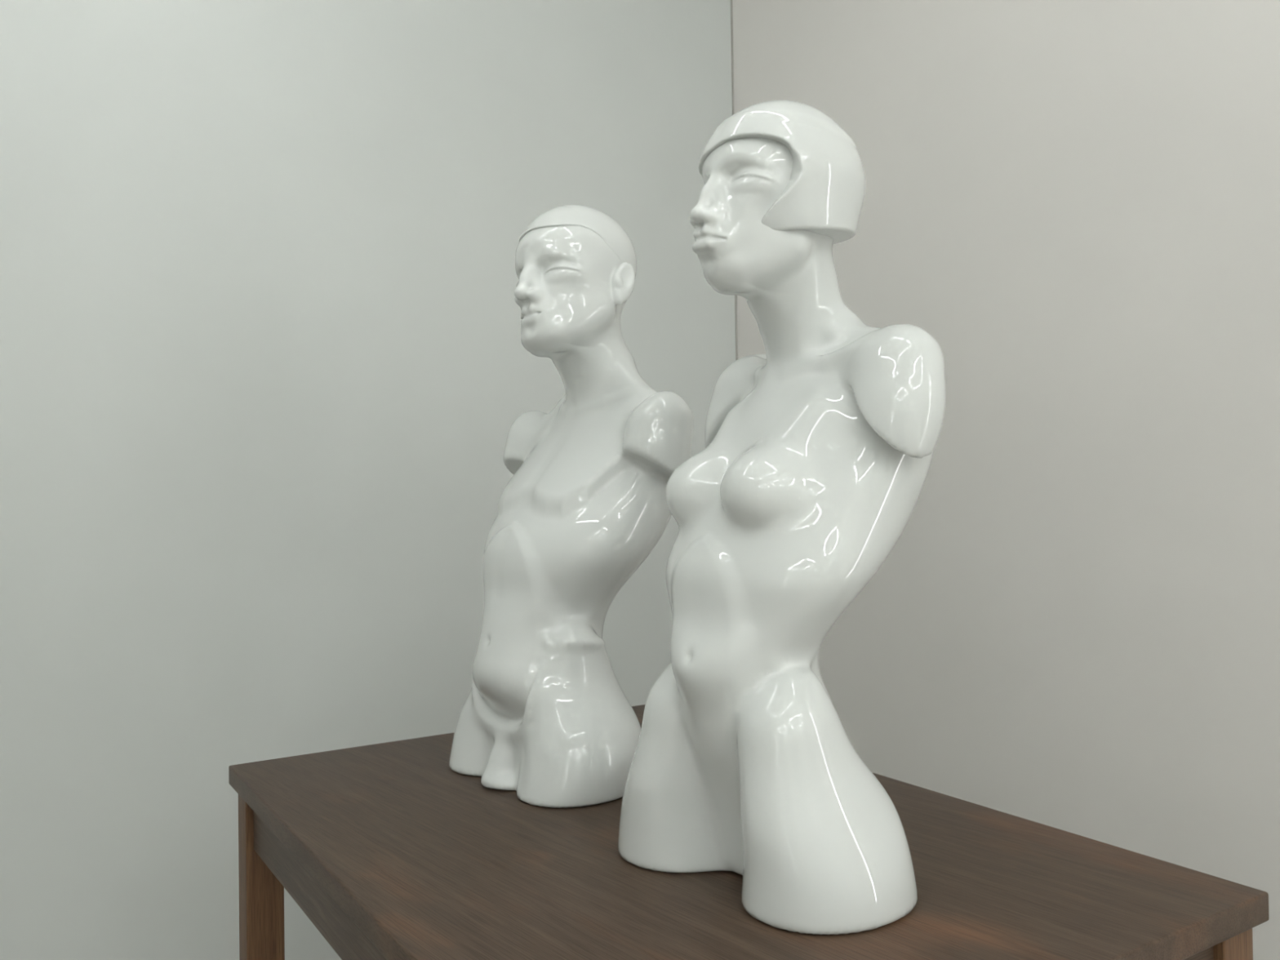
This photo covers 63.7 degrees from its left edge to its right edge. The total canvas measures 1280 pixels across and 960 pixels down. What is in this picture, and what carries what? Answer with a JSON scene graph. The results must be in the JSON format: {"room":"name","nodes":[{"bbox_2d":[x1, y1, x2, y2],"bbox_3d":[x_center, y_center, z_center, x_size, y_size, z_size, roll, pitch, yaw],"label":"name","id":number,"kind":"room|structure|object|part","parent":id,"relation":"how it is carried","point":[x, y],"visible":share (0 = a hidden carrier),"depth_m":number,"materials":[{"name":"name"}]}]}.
{"room":"museum","nodes":[
{"label":"museum","id":0,"kind":"room"},
{"bbox_2d":[0,0,735,959],"bbox_3d":[-1.973,-0.180,1.574,5.298,2.850,0.100,0,-1,-33],"label":"wall","id":1,"kind":"structure","parent":0,"point":[266,371],"depth_m":2.26,"materials":[{"name":"paint"}]},
{"bbox_2d":[730,0,737,359],"bbox_3d":[0.281,-0.195,2.966,0.005,2.850,0.003,0,-1,-33],"label":"trim","id":2,"kind":"structure","parent":1,"relation":"attached to","point":[731,8],"depth_m":2.98,"materials":[{"name":"white paint"}]},
{"bbox_2d":[732,0,1279,959],"bbox_3d":[1.841,-0.242,0.642,0.100,2.850,5.800,0,-1,-33],"label":"wall","id":3,"kind":"structure","parent":0,"point":[1072,624],"depth_m":2.06,"materials":[{"name":"paint"}]},
{"bbox_3d":[-0.367,1.246,-0.811,5.400,0.100,5.800,0,-1,-33],"label":"floor","id":4,"kind":"structure","parent":0,"visible":0},
{"bbox_2d":[228,704,1269,959],"bbox_3d":[0.006,0.842,1.430,0.841,0.750,1.252,0,-1,-33],"label":"table","id":5,"kind":"object","parent":4,"relation":"on","point":[390,851],"visible":0.66,"depth_m":1.19,"materials":[{"name":"brown wood"}]},
{"bbox_3d":[-0.628,0.869,1.715,0.060,0.718,0.060,0,-1,-33],"label":"leg","id":6,"kind":"part","parent":5,"relation":"part of","materials":[{"name":"brown wood"}]},
{"bbox_2d":[448,204,693,808],"bbox_3d":[-0.112,0.010,1.680,0.334,0.921,0.477,0,-1,-43],"label":"mannequin torso","id":7,"kind":"object","parent":5,"relation":"on","point":[546,717],"visible":1,"depth_m":1.57},
{"bbox_2d":[617,99,946,934],"bbox_3d":[0.185,0.005,1.257,0.342,0.913,0.404,0,-1,-38],"label":"mannequin torso","id":8,"kind":"object","parent":5,"relation":"on","point":[815,460],"visible":1,"depth_m":1.15},
{"bbox_3d":[0.641,0.846,1.144,0.060,0.718,0.060,0,-1,-33],"label":"leg","id":9,"kind":"part","parent":5,"relation":"part of","materials":[{"name":"brown wood"}]}
]}

